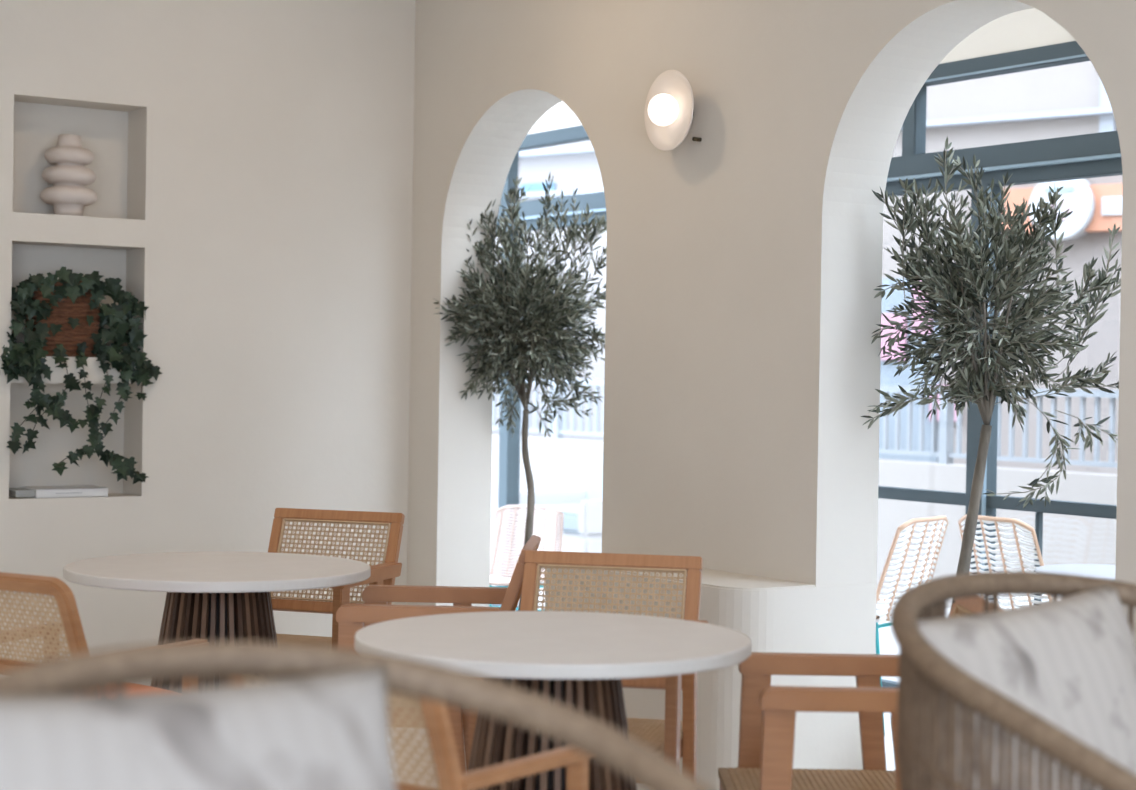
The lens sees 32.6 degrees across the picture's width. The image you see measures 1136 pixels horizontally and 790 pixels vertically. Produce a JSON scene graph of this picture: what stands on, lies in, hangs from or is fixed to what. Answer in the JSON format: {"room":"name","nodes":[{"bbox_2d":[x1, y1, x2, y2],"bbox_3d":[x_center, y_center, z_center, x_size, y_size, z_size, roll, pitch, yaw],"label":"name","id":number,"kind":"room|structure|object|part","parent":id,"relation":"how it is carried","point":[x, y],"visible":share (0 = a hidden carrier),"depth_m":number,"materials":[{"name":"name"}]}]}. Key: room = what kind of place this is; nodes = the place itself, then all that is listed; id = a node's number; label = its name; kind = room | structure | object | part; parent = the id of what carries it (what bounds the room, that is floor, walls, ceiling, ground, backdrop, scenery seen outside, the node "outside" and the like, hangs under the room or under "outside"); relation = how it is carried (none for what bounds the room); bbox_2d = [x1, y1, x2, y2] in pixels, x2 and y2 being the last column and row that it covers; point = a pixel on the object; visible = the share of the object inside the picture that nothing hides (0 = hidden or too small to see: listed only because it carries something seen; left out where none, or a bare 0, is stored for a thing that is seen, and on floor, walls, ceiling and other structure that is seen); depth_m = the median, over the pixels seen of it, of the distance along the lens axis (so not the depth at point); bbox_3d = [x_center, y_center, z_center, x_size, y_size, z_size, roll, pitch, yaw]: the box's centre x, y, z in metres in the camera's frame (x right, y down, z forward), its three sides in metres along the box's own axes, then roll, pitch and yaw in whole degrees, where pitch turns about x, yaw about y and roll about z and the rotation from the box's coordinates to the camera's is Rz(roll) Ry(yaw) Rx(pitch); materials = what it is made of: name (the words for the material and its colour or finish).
{"room":"cafe","nodes":[
{"label":"cafe","id":0,"kind":"room"},
{"bbox_2d":[0,0,415,685],"bbox_3d":[-4.018,-0.422,5.945,8.455,3.150,0.300,1,1,-34],"label":"wall","id":1,"kind":"structure","parent":0,"point":[252,163],"depth_m":7.56,"materials":[{"name":"paint"}]},
{"bbox_2d":[9,485,107,497],"bbox_3d":[-1.933,0.365,7.313,0.350,0.034,0.168,1,1,-34],"label":"book","id":2,"kind":"object","parent":1,"relation":"in","point":[78,490],"visible":0.97,"depth_m":7.26,"materials":[{"name":"grey paper"}]},
{"bbox_2d":[25,280,100,356],"bbox_3d":[-1.907,-0.287,7.323,0.269,0.289,0.159,1,1,-34],"label":"basket","id":3,"kind":"object","parent":1,"relation":"in","point":[72,329],"depth_m":7.26,"materials":[{"name":"orange wicker"}]},
{"bbox_2d":[40,134,96,215],"bbox_3d":[-1.881,-0.825,7.315,0.208,0.307,0.208,1,1,0],"label":"vase","id":4,"kind":"object","parent":1,"relation":"in","point":[68,195],"visible":0.94,"depth_m":7.25,"materials":[{"name":"ceramic"}]},
{"bbox_2d":[0,267,162,483],"bbox_3d":[-1.859,-0.070,7.306,0.628,0.814,0.252,1,1,-35],"label":"ivy","id":5,"kind":"object","parent":1,"relation":"in","point":[63,315],"visible":1,"depth_m":7.25,"materials":[{"name":"green plant"}]},
{"bbox_2d":[389,713,894,789],"bbox_3d":[-2.248,1.247,4.486,9.760,0.100,13.100,1,1,-34],"label":"floor","id":6,"kind":"structure","parent":0,"point":[399,728],"depth_m":6.63,"materials":[{"name":"white"}]},
{"bbox_2d":[0,572,206,694],"bbox_3d":[-1.122,0.800,4.430,0.501,0.835,0.547,1,1,31],"label":"cane chair","id":7,"kind":"object","parent":6,"relation":"on","point":[70,623],"visible":0.38,"depth_m":4.17,"materials":[{"name":"orange wood"}]},
{"bbox_3d":[-1.316,0.565,4.529,0.042,0.028,0.362,1,1,28],"label":"armrest","id":8,"kind":"part","parent":7,"relation":"part of","materials":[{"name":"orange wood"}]},
{"bbox_3d":[-1.230,0.501,4.238,0.450,0.236,0.107,1,1,31],"label":"frame","id":9,"kind":"part","parent":7,"relation":"part of","materials":[{"name":"orange wood"}]},
{"bbox_3d":[-1.239,0.890,4.660,0.037,0.643,0.042,1,1,31],"label":"leg","id":10,"kind":"part","parent":7,"relation":"part of","materials":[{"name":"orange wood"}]},
{"bbox_3d":[-1.013,0.910,4.207,0.035,0.622,0.128,1,1,31],"label":"leg","id":11,"kind":"part","parent":7,"relation":"part of","materials":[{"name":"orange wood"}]},
{"bbox_2d":[75,684,167,694],"bbox_3d":[-1.082,0.719,4.490,0.400,0.085,0.360,1,1,35],"label":"seat pad","id":12,"kind":"object","parent":7,"relation":"on","point":[129,688],"visible":0.07,"depth_m":4.50,"materials":[{"name":"fabric"}]},
{"bbox_3d":[-0.934,0.573,4.302,0.042,0.028,0.362,1,1,33],"label":"armrest","id":13,"kind":"part","parent":7,"relation":"part of","materials":[{"name":"orange wood"}]},
{"bbox_3d":[-0.867,0.899,4.439,0.037,0.643,0.042,1,1,31],"label":"leg","id":14,"kind":"part","parent":7,"relation":"part of","materials":[{"name":"orange wood"}]},
{"bbox_2d":[63,552,370,689],"bbox_3d":[-0.948,0.836,5.239,0.814,0.752,0.814,1,1,0],"label":"round table","id":15,"kind":"object","parent":6,"relation":"on","point":[211,596],"visible":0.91,"depth_m":5.12,"materials":[{"name":"stone"}]},
{"bbox_2d":[268,508,404,647],"bbox_3d":[-0.825,0.788,5.991,0.506,0.835,0.541,1,1,19],"label":"armchair","id":16,"kind":"object","parent":6,"relation":"on","point":[385,573],"visible":0.33,"depth_m":6.16,"materials":[{"name":"brown wood"}]},
{"bbox_3d":[-0.676,0.888,5.732,0.028,0.644,0.076,1,1,19],"label":"leg","id":17,"kind":"part","parent":16,"relation":"part of","materials":[{"name":"brown wood"}]},
{"bbox_3d":[-0.612,0.547,5.898,0.050,0.042,0.419,1,1,19],"label":"armrest","id":18,"kind":"part","parent":16,"relation":"part of","materials":[{"name":"brown wood"}]},
{"bbox_3d":[-0.585,0.887,5.993,0.028,0.646,0.107,1,1,19],"label":"leg","id":19,"kind":"part","parent":16,"relation":"part of","materials":[{"name":"brown wood"}]},
{"bbox_2d":[0,641,710,789],"bbox_3d":[-0.194,0.755,1.628,0.805,1.015,0.710,0,1,-41],"label":"tub chair","id":20,"kind":"object","parent":6,"relation":"on","point":[120,667],"visible":0.85,"depth_m":1.92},
{"bbox_2d":[0,665,395,789],"bbox_3d":[-0.344,0.509,1.708,0.541,0.519,0.212,0,1,-41],"label":"cushion","id":21,"kind":"object","parent":20,"relation":"on","point":[330,731],"visible":1,"depth_m":1.73,"materials":[{"name":"fabric"}]},
{"bbox_2d":[230,678,591,789],"bbox_3d":[-0.243,0.826,3.273,0.501,0.835,0.547,1,1,35],"label":"cane chair","id":22,"kind":"object","parent":6,"relation":"on","point":[435,715],"visible":0.19,"depth_m":3.01,"materials":[{"name":"orange wood"}]},
{"bbox_3d":[-0.364,0.527,3.089,0.450,0.236,0.107,1,1,35],"label":"frame","id":23,"kind":"part","parent":22,"relation":"part of","materials":[{"name":"orange wood"}]},
{"bbox_3d":[-0.064,0.599,3.132,0.042,0.028,0.362,1,1,37],"label":"armrest","id":24,"kind":"part","parent":22,"relation":"part of","materials":[{"name":"orange wood"}]},
{"bbox_3d":[0.012,0.925,3.264,0.037,0.643,0.042,1,1,35],"label":"leg","id":25,"kind":"part","parent":22,"relation":"part of","materials":[{"name":"orange wood"}]},
{"bbox_2d":[336,535,540,772],"bbox_3d":[-0.360,0.804,5.188,0.541,0.835,0.506,1,1,2],"label":"armchair","id":26,"kind":"object","parent":6,"relation":"on","point":[351,618],"visible":0.25,"depth_m":4.96,"materials":[{"name":"brown wood"}]},
{"bbox_3d":[-0.567,0.898,4.969,0.076,0.644,0.028,1,1,2],"label":"leg","id":27,"kind":"part","parent":26,"relation":"part of","materials":[{"name":"brown wood"}]},
{"bbox_3d":[-0.548,0.893,5.425,0.076,0.644,0.028,1,1,2],"label":"leg","id":28,"kind":"part","parent":26,"relation":"part of","materials":[{"name":"brown wood"}]},
{"bbox_3d":[-0.382,0.561,4.958,0.419,0.042,0.050,1,1,2],"label":"armrest","id":29,"kind":"part","parent":26,"relation":"part of","materials":[{"name":"brown wood"}]},
{"bbox_3d":[-0.411,0.791,5.190,0.437,0.016,0.430,1,1,2],"label":"seat","id":30,"kind":"part","parent":26,"relation":"part of","materials":[{"name":"brown wood"}]},
{"bbox_3d":[-0.410,0.824,5.190,0.433,0.055,0.426,1,1,2],"label":"seat frame","id":31,"kind":"part","parent":26,"relation":"part of","materials":[{"name":"wood"}]},
{"bbox_3d":[-0.363,0.557,5.414,0.419,0.042,0.050,1,1,2],"label":"armrest","id":32,"kind":"part","parent":26,"relation":"part of","materials":[{"name":"brown wood"}]},
{"bbox_3d":[-0.290,0.902,4.958,0.107,0.646,0.028,1,1,2],"label":"leg","id":33,"kind":"part","parent":26,"relation":"part of","materials":[{"name":"brown wood"}]},
{"bbox_3d":[-0.272,0.898,5.414,0.107,0.646,0.028,1,1,2],"label":"leg","id":34,"kind":"part","parent":26,"relation":"part of","materials":[{"name":"brown wood"}]},
{"bbox_3d":[-0.152,0.551,5.177,0.133,0.322,0.450,1,1,2],"label":"frame","id":35,"kind":"part","parent":26,"relation":"part of","materials":[{"name":"brown wood"}]},
{"bbox_2d":[434,172,606,610],"bbox_3d":[-0.186,0.129,7.958,0.766,2.132,0.613,1,1,-7],"label":"tree","id":36,"kind":"object","parent":6,"relation":"on","point":[495,317],"visible":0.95,"depth_m":7.90,"materials":[{"name":"green plant"}]},
{"bbox_2d":[354,611,751,789],"bbox_3d":[-0.036,0.864,3.951,0.804,0.752,0.804,1,1,0],"label":"round table","id":37,"kind":"object","parent":6,"relation":"on","point":[579,661],"visible":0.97,"depth_m":3.83,"materials":[{"name":"stone"}]},
{"bbox_2d":[468,550,708,778],"bbox_3d":[0.054,0.817,4.632,0.506,0.835,0.541,1,1,12],"label":"armchair","id":38,"kind":"object","parent":6,"relation":"on","point":[674,739],"visible":0.33,"depth_m":4.82,"materials":[{"name":"brown wood"}]},
{"bbox_3d":[-0.212,0.909,4.489,0.028,0.644,0.076,1,1,12],"label":"leg","id":39,"kind":"part","parent":38,"relation":"part of","materials":[{"name":"brown wood"}]},
{"bbox_3d":[0.101,0.559,4.829,0.450,0.322,0.133,1,1,12],"label":"frame","id":40,"kind":"part","parent":38,"relation":"part of","materials":[{"name":"brown wood"}]},
{"bbox_3d":[0.043,0.805,4.581,0.430,0.016,0.437,1,1,12],"label":"seat","id":41,"kind":"part","parent":38,"relation":"part of","materials":[{"name":"brown wood"}]},
{"bbox_3d":[0.234,0.917,4.393,0.028,0.644,0.076,1,1,12],"label":"leg","id":42,"kind":"part","parent":38,"relation":"part of","materials":[{"name":"brown wood"}]},
{"bbox_3d":[0.043,0.838,4.583,0.426,0.055,0.433,1,1,12],"label":"seat frame","id":43,"kind":"part","parent":38,"relation":"part of","materials":[{"name":"brown wood"}]},
{"bbox_3d":[0.292,0.915,4.664,0.028,0.646,0.107,1,1,12],"label":"leg","id":44,"kind":"part","parent":38,"relation":"part of","materials":[{"name":"brown wood"}]},
{"bbox_3d":[0.277,0.576,4.565,0.050,0.042,0.419,1,1,12],"label":"armrest","id":45,"kind":"part","parent":38,"relation":"part of","materials":[{"name":"brown wood"}]},
{"bbox_2d":[491,41,1121,687],"bbox_3d":[0.846,-0.054,8.505,0.098,2.518,9.900,1,1,-34],"label":"window","id":46,"kind":"structure","parent":6,"relation":"on","point":[1093,155],"depth_m":7.41,"materials":[{"name":"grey metal"}]},
{"bbox_2d":[718,596,1003,789],"bbox_3d":[0.594,0.832,3.979,0.541,0.835,0.506,1,1,0],"label":"armchair","id":47,"kind":"object","parent":6,"relation":"on","point":[767,712],"visible":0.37,"depth_m":4.10,"materials":[{"name":"brown wood"}]},
{"bbox_3d":[0.396,0.921,4.208,0.076,0.644,0.028,1,1,0],"label":"leg","id":48,"kind":"part","parent":47,"relation":"part of","materials":[{"name":"brown wood"}]},
{"bbox_3d":[0.396,0.926,3.752,0.076,0.644,0.028,1,1,0],"label":"leg","id":49,"kind":"part","parent":47,"relation":"part of","materials":[{"name":"brown wood"}]},
{"bbox_3d":[0.542,0.819,3.979,0.437,0.016,0.430,1,1,0],"label":"seat","id":50,"kind":"part","parent":47,"relation":"part of","materials":[{"name":"beige wicker"}]},
{"bbox_3d":[0.581,0.584,4.204,0.419,0.042,0.050,1,1,0],"label":"armrest","id":51,"kind":"part","parent":47,"relation":"part of","materials":[{"name":"brown wood"}]},
{"bbox_3d":[0.581,0.589,3.748,0.419,0.042,0.050,1,1,0],"label":"armrest","id":52,"kind":"part","parent":47,"relation":"part of","materials":[{"name":"brown wood"}]},
{"bbox_3d":[0.673,0.926,4.208,0.107,0.646,0.028,1,1,0],"label":"leg","id":53,"kind":"part","parent":47,"relation":"part of","materials":[{"name":"brown wood"}]},
{"bbox_3d":[0.673,0.931,3.752,0.107,0.646,0.028,1,1,0],"label":"leg","id":54,"kind":"part","parent":47,"relation":"part of","materials":[{"name":"brown wood"}]},
{"bbox_3d":[0.802,0.579,3.976,0.133,0.322,0.450,1,1,0],"label":"frame","id":55,"kind":"part","parent":47,"relation":"part of","materials":[{"name":"brown wood"}]},
{"bbox_2d":[876,516,947,735],"bbox_3d":[1.120,0.831,7.232,0.532,0.784,0.435,1,1,37],"label":"garden chair","id":56,"kind":"object","parent":6,"relation":"on","point":[883,611],"visible":0.43,"depth_m":7.03,"materials":[{"name":"beige wicker"}]},
{"bbox_3d":[1.123,1.022,6.998,0.016,0.407,0.072,1,1,-22],"label":"leg","id":57,"kind":"part","parent":56,"relation":"part of","materials":[{"name":"teal metal"}]},
{"bbox_3d":[1.086,0.896,7.257,0.387,0.162,0.370,1,1,37],"label":"frame","id":58,"kind":"part","parent":56,"relation":"part of","materials":[{"name":"teal metal"}]},
{"bbox_2d":[861,136,1120,727],"bbox_3d":[1.315,0.222,5.991,0.842,2.035,0.525,1,1,0],"label":"tree","id":59,"kind":"object","parent":6,"relation":"on","point":[980,380],"visible":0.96,"depth_m":5.95,"materials":[{"name":"green plant"}]},
{"bbox_2d":[958,514,1050,609],"bbox_3d":[1.762,0.841,7.294,0.532,0.784,0.435,1,1,-31],"label":"garden chair","id":60,"kind":"object","parent":6,"relation":"on","point":[1009,602],"visible":0.3,"depth_m":7.13,"materials":[{"name":"beige wicker"}]},
{"bbox_2d":[890,571,1135,789],"bbox_3d":[0.834,0.775,2.749,0.805,0.986,0.710,0,1,-38],"label":"tub chair","id":61,"kind":"object","parent":6,"relation":"on","point":[931,686],"visible":0.97,"depth_m":2.56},
{"bbox_2d":[916,585,1135,789],"bbox_3d":[0.724,0.561,2.890,0.540,0.525,0.214,0,1,-41],"label":"cushion","id":62,"kind":"object","parent":61,"relation":"on","point":[1070,661],"visible":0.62,"depth_m":2.86,"materials":[{"name":"fabric"}]},
{"bbox_2d":[406,0,1135,647],"bbox_3d":[1.826,-1.940,4.673,0.255,6.400,8.932,1,1,-34],"label":"wall","id":63,"kind":"structure","parent":0,"point":[744,260],"depth_m":6.38,"materials":[{"name":"paint"}]},
{"bbox_2d":[644,70,701,150],"bbox_3d":[0.336,-0.948,6.461,0.216,0.269,0.167,1,1,19],"label":"wall sconce","id":64,"kind":"object","parent":63,"relation":"attached to","point":[669,105],"visible":1,"depth_m":6.44,"materials":[{"name":"white metal"}]},
{"bbox_3d":[0.316,-0.948,6.447,0.103,0.108,0.105,1,1,0],"label":"globe","id":65,"kind":"part","parent":64,"relation":"part of","materials":[{"name":"white glass"}]},
{"bbox_2d":[692,137,701,141],"bbox_3d":[0.429,-0.851,6.454,0.030,0.014,0.014,1,1,-34],"label":"switch","id":66,"kind":"object","parent":64,"relation":"attached to","point":[698,139],"depth_m":6.45,"materials":[{"name":"black metal"}]},
{"bbox_2d":[545,568,875,789],"bbox_3d":[0.418,0.897,6.434,0.555,0.645,1.144,1,1,-34],"label":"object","id":67,"kind":"structure","parent":63,"relation":"attached to","point":[778,616],"depth_m":5.96,"materials":[{"name":"paint"}]},
{"bbox_2d":[528,8,1075,133],"bbox_3d":[0.887,-1.604,8.499,0.080,0.582,9.900,1,1,-34],"label":"ceiling","id":68,"kind":"structure","parent":0,"point":[1027,28],"depth_m":7.33,"materials":[{"name":"paint"}]},
{"label":"outside","id":69,"kind":"structure","parent":0,"visible":0},
{"bbox_2d":[490,544,950,681],"bbox_3d":[21.424,1.409,26.746,101.325,0.110,113.288,1,1,0],"label":"ground","id":70,"kind":"structure","parent":69,"point":[887,643],"depth_m":9.60,"materials":[{"name":"white"}]},
{"bbox_2d":[489,505,563,610],"bbox_3d":[-0.249,0.846,8.642,0.378,0.682,0.463,1,1,21],"label":"garden chair","id":71,"kind":"object","parent":70,"relation":"on","point":[501,515],"visible":0.43,"depth_m":8.81,"materials":[{"name":"beige wicker"}]},
{"bbox_3d":[-0.263,0.902,8.610,0.322,0.141,0.337,1,1,21],"label":"frame","id":72,"kind":"part","parent":71,"relation":"part of","materials":[{"name":"brown wood"}]},
{"bbox_2d":[519,454,602,569],"bbox_3d":[0.184,0.778,12.636,0.848,0.745,1.000,1,1,-34],"label":"lounge seat","id":73,"kind":"object","parent":70,"relation":"on","point":[582,509],"visible":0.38,"depth_m":12.22,"materials":[{"name":"beige"}]},
{"bbox_2d":[519,504,579,533],"bbox_3d":[0.118,0.800,12.592,0.680,0.130,0.960,1,1,-34],"label":"seat cushion","id":74,"kind":"object","parent":73,"relation":"on","point":[571,523],"depth_m":12.23,"materials":[{"name":"grey fabric"}]},
{"bbox_3d":[-0.102,0.753,12.973,0.750,0.220,0.100,1,1,-34],"label":"arm","id":75,"kind":"part","parent":73,"relation":"part of","materials":[{"name":"beige"}]},
{"bbox_3d":[0.390,0.768,12.244,0.750,0.220,0.100,1,1,-34],"label":"arm","id":76,"kind":"part","parent":73,"relation":"part of","materials":[{"name":"beige"}]},
{"bbox_2d":[490,434,1116,607],"bbox_3d":[-0.083,0.732,14.486,0.200,0.810,36.000,1,1,-34],"label":"wall","id":77,"kind":"structure","parent":70,"relation":"on","point":[563,464],"depth_m":11.03,"materials":[{"name":"beige paint"}]},
{"bbox_2d":[492,379,1118,467],"bbox_3d":[1.054,0.140,12.828,0.060,0.445,24.060,1,1,-34],"label":"terrace railing","id":78,"kind":"object","parent":77,"relation":"on","point":[946,454],"visible":0.11,"depth_m":11.15,"materials":[{"name":"grey metal"}]},
{"bbox_3d":[-0.073,0.122,14.480,0.060,0.410,0.060,1,1,-34],"label":"post","id":79,"kind":"part","parent":78,"relation":"part of","materials":[{"name":"grey metal"}]},
{"bbox_3d":[2.180,0.193,11.176,0.060,0.410,0.060,1,1,-34],"label":"post","id":80,"kind":"part","parent":78,"relation":"part of","materials":[{"name":"grey metal"}]},
{"bbox_2d":[492,61,1122,473],"bbox_3d":[1.411,-3.347,14.697,44.000,9.010,0.666,1,1,38],"label":"building","id":81,"kind":"structure","parent":70,"relation":"on","point":[1069,99],"depth_m":13.20,"materials":[{"name":"grey paint"}]},
{"bbox_3d":[1.271,-1.593,14.572,44.000,0.040,0.070,1,1,38],"label":"cornice","id":82,"kind":"part","parent":81,"relation":"part of","materials":[{"name":"grey"}]},
{"bbox_3d":[1.261,-1.923,14.549,44.000,0.040,0.120,1,1,38],"label":"cornice","id":83,"kind":"part","parent":81,"relation":"part of","materials":[{"name":"grey"}]},
{"bbox_2d":[881,313,906,359],"bbox_3d":[2.303,-0.412,13.737,0.200,0.330,0.030,1,1,38],"label":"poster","id":84,"kind":"object","parent":81,"relation":"attached to","point":[899,319],"depth_m":13.73,"materials":[{"name":"pink paper"}]},
{"bbox_2d":[911,280,932,334],"bbox_3d":[2.484,-0.623,13.596,0.150,0.400,0.030,1,1,38],"label":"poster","id":85,"kind":"object","parent":81,"relation":"attached to","point":[916,323],"depth_m":13.60,"materials":[{"name":"pink paper"}]},
{"bbox_3d":[3.699,-1.232,12.559,0.500,0.120,0.030,1,1,38],"label":"sign panel","id":86,"kind":"part","parent":81,"relation":"part of","materials":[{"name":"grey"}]},
{"bbox_2d":[1035,564,1114,579],"bbox_3d":[1.839,0.918,6.560,0.520,0.645,0.520,1,1,0],"label":"garden table","id":87,"kind":"object","parent":70,"relation":"on","point":[1104,571],"visible":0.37,"depth_m":6.58,"materials":[{"name":"grey"}]}
]}

